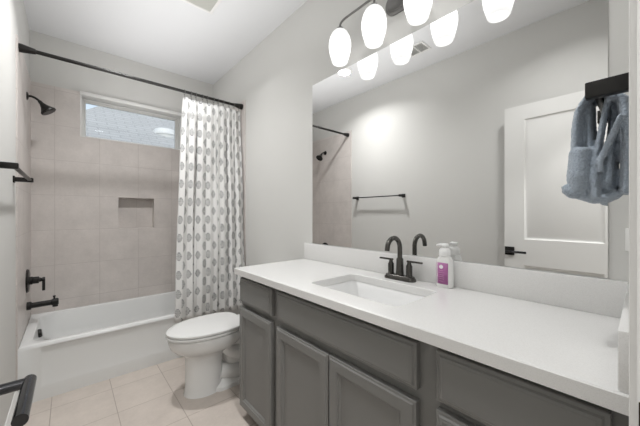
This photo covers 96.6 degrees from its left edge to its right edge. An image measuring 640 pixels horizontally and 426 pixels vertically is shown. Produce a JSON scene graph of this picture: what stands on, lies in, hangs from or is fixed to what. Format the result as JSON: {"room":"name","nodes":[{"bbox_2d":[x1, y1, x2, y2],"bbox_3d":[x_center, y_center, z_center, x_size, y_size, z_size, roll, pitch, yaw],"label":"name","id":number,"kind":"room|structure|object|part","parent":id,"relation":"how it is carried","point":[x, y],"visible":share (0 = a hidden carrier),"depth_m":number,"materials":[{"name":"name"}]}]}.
{"room":"bathroom","nodes":[
{"label":"bathroom","id":0,"kind":"room"},
{"bbox_2d":[0,0,29,425],"bbox_3d":[-1.353,-0.170,1.071,0.120,2.740,3.384,0,0,-41],"label":"wall","id":1,"kind":"structure","parent":0,"point":[13,17],"depth_m":1.55,"materials":[{"name":"grey paint"}]},
{"bbox_2d":[5,391,18,425],"bbox_3d":[-1.034,1.140,0.811,0.014,0.120,2.534,0,0,-41],"label":"baseboard","id":2,"kind":"structure","parent":1,"relation":"attached to","point":[15,397],"depth_m":1.59,"materials":[{"name":"white paint"}]},
{"bbox_2d":[0,162,33,182],"bbox_3d":[-1.552,-0.205,1.452,0.085,0.040,0.719,0,0,-41],"label":"towel bar","id":3,"kind":"object","parent":1,"relation":"attached to","point":[5,165],"visible":1,"depth_m":1.35,"materials":[{"name":"black metal"}]},
{"bbox_3d":[-1.327,-0.205,1.198,0.085,0.040,0.040,0,0,-41],"label":"post","id":4,"kind":"part","parent":3,"relation":"part of","materials":[{"name":"black metal"}]},
{"bbox_3d":[-1.776,-0.205,1.707,0.085,0.040,0.040,0,0,-41],"label":"post","id":5,"kind":"part","parent":3,"relation":"part of","materials":[{"name":"black metal"}]},
{"bbox_2d":[16,34,30,391],"bbox_3d":[-2.146,0.045,2.069,0.008,2.310,0.822,0,0,-41],"label":"tiled wall","id":6,"kind":"structure","parent":1,"relation":"attached to","point":[23,82],"depth_m":1.95,"materials":[{"name":"beige tile"}]},
{"bbox_2d":[25,269,44,292],"bbox_3d":[-2.171,0.505,2.179,0.101,0.176,0.176,0,0,-41],"label":"shower valve","id":7,"kind":"object","parent":6,"relation":"attached to","point":[29,280],"visible":1,"depth_m":2.15,"materials":[{"name":"black metal"}]},
{"bbox_3d":[-2.135,0.538,2.202,0.018,0.106,0.037,0,0,-41],"label":"lever","id":8,"kind":"part","parent":7,"relation":"part of","materials":[{"name":"black metal"}]},
{"bbox_2d":[26,92,55,114],"bbox_3d":[-2.146,-0.843,2.196,0.163,0.154,0.100,0,0,-41],"label":"shower","id":9,"kind":"object","parent":6,"relation":"attached to","point":[45,109],"visible":1,"depth_m":2.19,"materials":[{"name":"black metal"}]},
{"bbox_2d":[26,295,58,309],"bbox_3d":[-2.142,0.685,2.205,0.178,0.086,0.060,0,0,-41],"label":"tub spout","id":10,"kind":"object","parent":6,"relation":"attached to","point":[54,302],"visible":1,"depth_m":2.19,"materials":[{"name":"black metal"}]},
{"bbox_3d":[-2.134,0.696,2.211,0.159,0.063,0.054,0,0,-41],"label":"spout","id":11,"kind":"part","parent":10,"relation":"part of","materials":[{"name":"black metal"}]},
{"bbox_2d":[30,30,212,112],"bbox_3d":[-1.889,-0.170,2.934,1.777,2.740,0.120,0,0,-41],"label":"wall","id":12,"kind":"structure","parent":0,"point":[44,70],"depth_m":2.72,"materials":[{"name":"grey paint"}]},
{"bbox_2d":[31,81,179,314],"bbox_3d":[-1.847,-0.105,2.886,1.537,2.010,0.008,0,0,-41],"label":"tiled wall","id":13,"kind":"structure","parent":12,"relation":"attached to","point":[80,249],"depth_m":2.64,"materials":[{"name":"beige tile"}]},
{"bbox_2d":[80,91,181,149],"bbox_3d":[-1.898,-0.909,2.926,0.874,0.411,0.169,0,0,-41],"label":"window","id":14,"kind":"structure","parent":12,"relation":"in","point":[85,97],"depth_m":2.86,"materials":[{"name":"white plastic"}]},
{"bbox_2d":[119,198,153,228],"bbox_3d":[-1.882,-0.009,2.916,0.314,0.310,0.085,0,0,-41],"label":"wall niche","id":15,"kind":"object","parent":12,"relation":"in","point":[133,212],"visible":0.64,"depth_m":2.95,"materials":[{"name":"tile"}]},
{"bbox_2d":[23,356,258,425],"bbox_3d":[-0.729,1.240,1.617,1.777,0.080,3.630,0,0,-41],"label":"floor","id":16,"kind":"structure","parent":0,"point":[153,395],"depth_m":1.79,"materials":[{"name":"tile"}]},
{"bbox_2d":[18,291,239,402],"bbox_3d":[-1.574,1.019,2.576,1.521,0.362,0.816,0,0,-41],"label":"bathtub","id":17,"kind":"object","parent":16,"relation":"on","point":[70,349],"visible":0.63,"depth_m":2.14,"materials":[{"name":"white ceramic"}]},
{"bbox_3d":[-2.114,0.899,2.150,0.032,0.064,0.062,0,0,-41],"label":"overflow plate","id":18,"kind":"part","parent":17,"relation":"part of","materials":[{"name":"black metal"}]},
{"bbox_2d":[166,312,239,398],"bbox_3d":[-0.666,0.838,2.079,0.824,0.725,0.456,0,0,-41],"label":"toilet","id":19,"kind":"object","parent":16,"relation":"on","point":[203,341],"visible":0.66,"depth_m":1.88,"materials":[{"name":"white ceramic"}]},
{"bbox_3d":[-0.789,0.791,1.970,0.495,0.018,0.380,0,0,-41],"label":"seat","id":20,"kind":"part","parent":19,"relation":"part of","materials":[{"name":"white ceramic"}]},
{"bbox_3d":[-0.789,0.769,1.970,0.494,0.022,0.374,0,0,-41],"label":"lid","id":21,"kind":"part","parent":19,"relation":"part of","materials":[{"name":"white ceramic"}]},
{"bbox_2d":[240,277,277,425],"bbox_3d":[-0.161,0.777,1.728,0.533,0.845,0.394,0,0,-41],"label":"vanity cabinet","id":22,"kind":"object","parent":16,"relation":"on","point":[258,309],"visible":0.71,"depth_m":1.54,"materials":[{"name":"grey paint"}]},
{"bbox_3d":[-0.355,0.447,1.567,0.028,0.138,0.350,0,0,-41],"label":"drawer","id":23,"kind":"part","parent":22,"relation":"part of","materials":[{"name":"grey paint"}]},
{"bbox_2d":[276,290,429,425],"bbox_3d":[0.233,0.777,1.281,0.533,0.845,0.798,0,0,-41],"label":"vanity cabinet","id":24,"kind":"object","parent":16,"relation":"on","point":[334,368],"visible":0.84,"depth_m":1.05,"materials":[{"name":"grey paint"}]},
{"bbox_3d":[-0.085,0.840,1.260,0.028,0.580,0.371,0,0,-41],"label":"door","id":25,"kind":"part","parent":24,"relation":"part of","materials":[{"name":"grey paint"}]},
{"bbox_3d":[0.164,0.840,0.977,0.028,0.580,0.371,0,0,-41],"label":"door","id":26,"kind":"part","parent":24,"relation":"part of","materials":[{"name":"grey paint"}]},
{"bbox_2d":[234,259,628,415],"bbox_3d":[0.225,0.338,1.278,0.553,0.035,1.603,0,0,-41],"label":"countertop","id":27,"kind":"structure","parent":24,"relation":"on","point":[572,352],"depth_m":0.84,"materials":[{"name":"white stone"}]},
{"bbox_2d":[324,281,423,305],"bbox_3d":[0.220,0.412,1.256,0.336,0.112,0.512,0,0,-41],"label":"sink","id":28,"kind":"object","parent":27,"relation":"in","point":[387,296],"visible":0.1,"depth_m":1.41,"materials":[{"name":"white ceramic"}]},
{"bbox_2d":[379,236,422,282],"bbox_3d":[0.391,0.212,1.396,0.173,0.216,0.176,0,0,3],"label":"faucet","id":29,"kind":"object","parent":27,"relation":"on","point":[399,275],"visible":1,"depth_m":1.38,"materials":[{"name":"grey metal"}]},
{"bbox_3d":[0.357,0.265,1.434,0.032,0.074,0.032,0,0,-41],"label":"handle","id":30,"kind":"part","parent":29,"relation":"part of","materials":[{"name":"grey metal"}]},
{"bbox_3d":[0.355,0.203,1.364,0.138,0.198,0.042,0,0,-41],"label":"spout","id":31,"kind":"part","parent":29,"relation":"part of","materials":[{"name":"grey metal"}]},
{"bbox_3d":[0.425,0.265,1.357,0.032,0.074,0.032,0,0,-41],"label":"handle","id":32,"kind":"part","parent":29,"relation":"part of","materials":[{"name":"grey metal"}]},
{"bbox_3d":[0.443,0.227,1.337,0.012,0.009,0.080,0,0,-41],"label":"lever","id":33,"kind":"part","parent":29,"relation":"part of","materials":[{"name":"grey metal"}]},
{"bbox_2d":[436,243,453,288],"bbox_3d":[0.547,0.224,1.251,0.055,0.192,0.074,0,0,-41],"label":"soap bottle","id":34,"kind":"object","parent":27,"relation":"on","point":[444,262],"visible":1,"depth_m":1.23,"materials":[{"name":"white plastic"}]},
{"bbox_2d":[618,283,628,393],"bbox_3d":[0.751,0.265,0.686,0.545,0.110,0.025,0,0,-41],"label":"side splash","id":35,"kind":"object","parent":27,"relation":"on","point":[623,329],"visible":0.48,"depth_m":0.51,"materials":[{"name":"white stone"}]},
{"bbox_2d":[430,345,628,425],"bbox_3d":[0.628,0.777,0.832,0.533,0.845,0.398,0,0,-41],"label":"vanity cabinet","id":36,"kind":"object","parent":16,"relation":"on","point":[464,391],"visible":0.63,"depth_m":0.67,"materials":[{"name":"grey paint"}]},
{"bbox_3d":[0.438,0.677,0.666,0.028,0.275,0.340,0,0,-41],"label":"drawer","id":37,"kind":"part","parent":36,"relation":"part of","materials":[{"name":"grey paint"}]},
{"bbox_2d":[23,0,306,84],"bbox_3d":[-0.729,-1.590,1.617,1.777,0.100,3.630,0,0,-41],"label":"ceiling","id":38,"kind":"structure","parent":0,"point":[179,37],"depth_m":2.37,"materials":[{"name":"white paint"}]},
{"bbox_2d":[181,0,221,13],"bbox_3d":[-0.842,-1.534,1.956,0.322,0.012,0.328,0,0,-41],"label":"exhaust fan","id":39,"kind":"object","parent":38,"relation":"attached to","point":[209,6],"visible":1,"depth_m":2.08,"materials":[{"name":"white paint"}]},
{"bbox_2d":[186,0,217,10],"bbox_3d":[-0.842,-1.535,1.956,0.282,0.010,0.288,0,0,-41],"label":"grille","id":40,"kind":"object","parent":39,"relation":"attached to","point":[205,5],"depth_m":2.08,"materials":[{"name":"grey plastic"}]},
{"bbox_2d":[213,0,628,282],"bbox_3d":[-0.109,-0.170,2.166,0.120,2.740,3.384,0,0,-41],"label":"wall","id":41,"kind":"structure","parent":0,"point":[275,79],"depth_m":2.17,"materials":[{"name":"grey paint"}]},
{"bbox_2d":[231,100,245,265],"bbox_3d":[-0.999,0.045,3.079,0.008,2.310,0.822,0,0,-41],"label":"tiled wall","id":42,"kind":"structure","parent":41,"relation":"attached to","point":[243,111],"depth_m":2.77,"materials":[{"name":"beige tile"}]},
{"bbox_2d":[18,43,242,109],"bbox_3d":[-1.340,-1.057,2.311,1.521,0.054,0.054,0,0,-41],"label":"curtain rod","id":43,"kind":"object","parent":42,"relation":"attached to","point":[22,48],"visible":0.98,"depth_m":2.11,"materials":[{"name":"black metal"}]},
{"bbox_3d":[-1.055,-1.036,2.562,0.004,0.079,0.041,0,0,-41],"label":"curtain ring","id":44,"kind":"object","parent":43,"relation":"hanging from","visible":0},
{"bbox_2d":[174,97,244,322],"bbox_3d":[-0.976,-0.062,2.552,0.628,1.894,0.144,0,0,-41],"label":"shower curtain","id":45,"kind":"object","parent":44,"relation":"hanging from","point":[210,239],"visible":0.95,"depth_m":2.54,"materials":[{"name":"white fabric"}]},
{"bbox_2d":[329,0,432,66],"bbox_3d":[0.379,-1.015,1.375,0.194,0.310,0.854,0,0,-41],"label":"vanity light","id":46,"kind":"object","parent":41,"relation":"attached to","point":[374,20],"visible":1,"depth_m":1.42,"materials":[{"name":"white glass"}]},
{"bbox_3d":[0.114,-0.954,1.626,0.127,0.188,0.127,0,0,-41],"label":"lamp shade","id":47,"kind":"part","parent":46,"relation":"part of","materials":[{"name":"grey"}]},
{"bbox_3d":[0.392,-1.077,1.387,0.113,0.065,0.739,0,0,-41],"label":"arm","id":48,"kind":"part","parent":46,"relation":"part of","materials":[{"name":"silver metal"}]},
{"bbox_3d":[0.274,-0.954,1.444,0.127,0.188,0.127,0,0,-41],"label":"lamp shade","id":49,"kind":"part","parent":46,"relation":"part of","materials":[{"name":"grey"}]},
{"bbox_3d":[0.434,-0.954,1.262,0.127,0.188,0.127,0,0,-41],"label":"lamp shade","id":50,"kind":"part","parent":46,"relation":"part of","materials":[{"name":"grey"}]},
{"bbox_2d":[312,0,607,278],"bbox_3d":[0.433,-0.349,1.456,0.006,1.108,1.465,0,0,-41],"label":"wall mirror","id":51,"kind":"object","parent":41,"relation":"attached to","point":[456,132],"visible":0.93,"depth_m":1.21,"materials":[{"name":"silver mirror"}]},
{"bbox_2d":[304,243,627,317],"bbox_3d":[0.417,0.264,1.462,0.022,0.113,1.581,0,0,-41],"label":"backsplash","id":52,"kind":"structure","parent":41,"relation":"attached to","point":[601,296],"depth_m":1.09,"materials":[{"name":"white stone"}]},
{"bbox_2d":[625,228,628,250],"bbox_3d":[0.951,0.079,0.866,0.008,0.070,0.030,0,0,-41],"label":"outlet","id":53,"kind":"object","parent":41,"relation":"attached to","point":[626,229],"visible":0.27,"depth_m":0.87,"materials":[{"name":"white plastic"}]},
{"bbox_3d":[0.427,-0.170,0.304,1.777,2.740,0.120,0,0,-41],"label":"wall","id":54,"kind":"structure","parent":0,"visible":0},
{"bbox_2d":[0,374,36,425],"bbox_3d":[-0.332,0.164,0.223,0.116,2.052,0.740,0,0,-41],"label":"door handle","id":55,"kind":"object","parent":54,"relation":"in","point":[21,414],"depth_m":0.46,"materials":[{"name":"black metal"}]},
{"bbox_2d":[561,93,628,203],"bbox_3d":[0.642,-0.150,0.659,0.146,0.254,0.120,0,0,-44],"label":"hand towel","id":56,"kind":"object","parent":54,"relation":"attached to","point":[594,175],"visible":0.87,"depth_m":0.63,"materials":[{"name":"fabric"}]},
{"bbox_2d":[585,72,628,123],"bbox_3d":[0.673,-0.256,0.651,0.273,0.048,0.076,0,0,-41],"label":"hook rack","id":57,"kind":"object","parent":54,"relation":"attached to","point":[618,84],"visible":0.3,"depth_m":0.57,"materials":[{"name":"black metal"}]},
{"bbox_3d":[0.764,-0.256,0.730,0.032,0.048,0.076,0,0,-41],"label":"post","id":58,"kind":"part","parent":57,"relation":"part of","materials":[{"name":"black metal"}]},
{"bbox_3d":[0.583,-0.256,0.571,0.032,0.048,0.076,0,0,-41],"label":"post","id":59,"kind":"part","parent":57,"relation":"part of","materials":[{"name":"black metal"}]},
{"bbox_2d":[629,0,636,425],"bbox_3d":[0.426,0.128,0.388,0.062,2.145,0.008,0,0,-41],"label":"trim","id":60,"kind":"structure","parent":54,"relation":"attached to","point":[632,3],"depth_m":0.37,"materials":[{"name":"white paint"}]},
{"bbox_2d":[637,0,639,425],"bbox_3d":[0.177,0.148,0.082,0.741,2.103,0.122,0,0,-41],"label":"trim","id":61,"kind":"structure","parent":54,"relation":"attached to","point":[638,1],"depth_m":0.36,"materials":[{"name":"white paint"}]},
{"label":"outside","id":62,"kind":"structure","parent":0,"visible":0},
{"bbox_3d":[-14.411,1.750,16.364,50.000,0.100,36.390,0,0,-41],"label":"ground","id":63,"kind":"structure","parent":62,"visible":0},
{"bbox_2d":[86,106,174,147],"bbox_3d":[-3.240,-0.975,10.472,10.020,5.350,7.600,0,0,-41],"label":"neighbouring house","id":64,"kind":"structure","parent":63,"relation":"on","point":[101,122],"depth_m":5.86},
{"bbox_2d":[153,128,174,136],"bbox_3d":[-3.426,-1.710,6.311,0.480,0.360,0.480,0,0,-41],"label":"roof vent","id":65,"kind":"object","parent":64,"relation":"attached to","point":[159,132],"depth_m":6.11,"materials":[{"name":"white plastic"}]}
]}

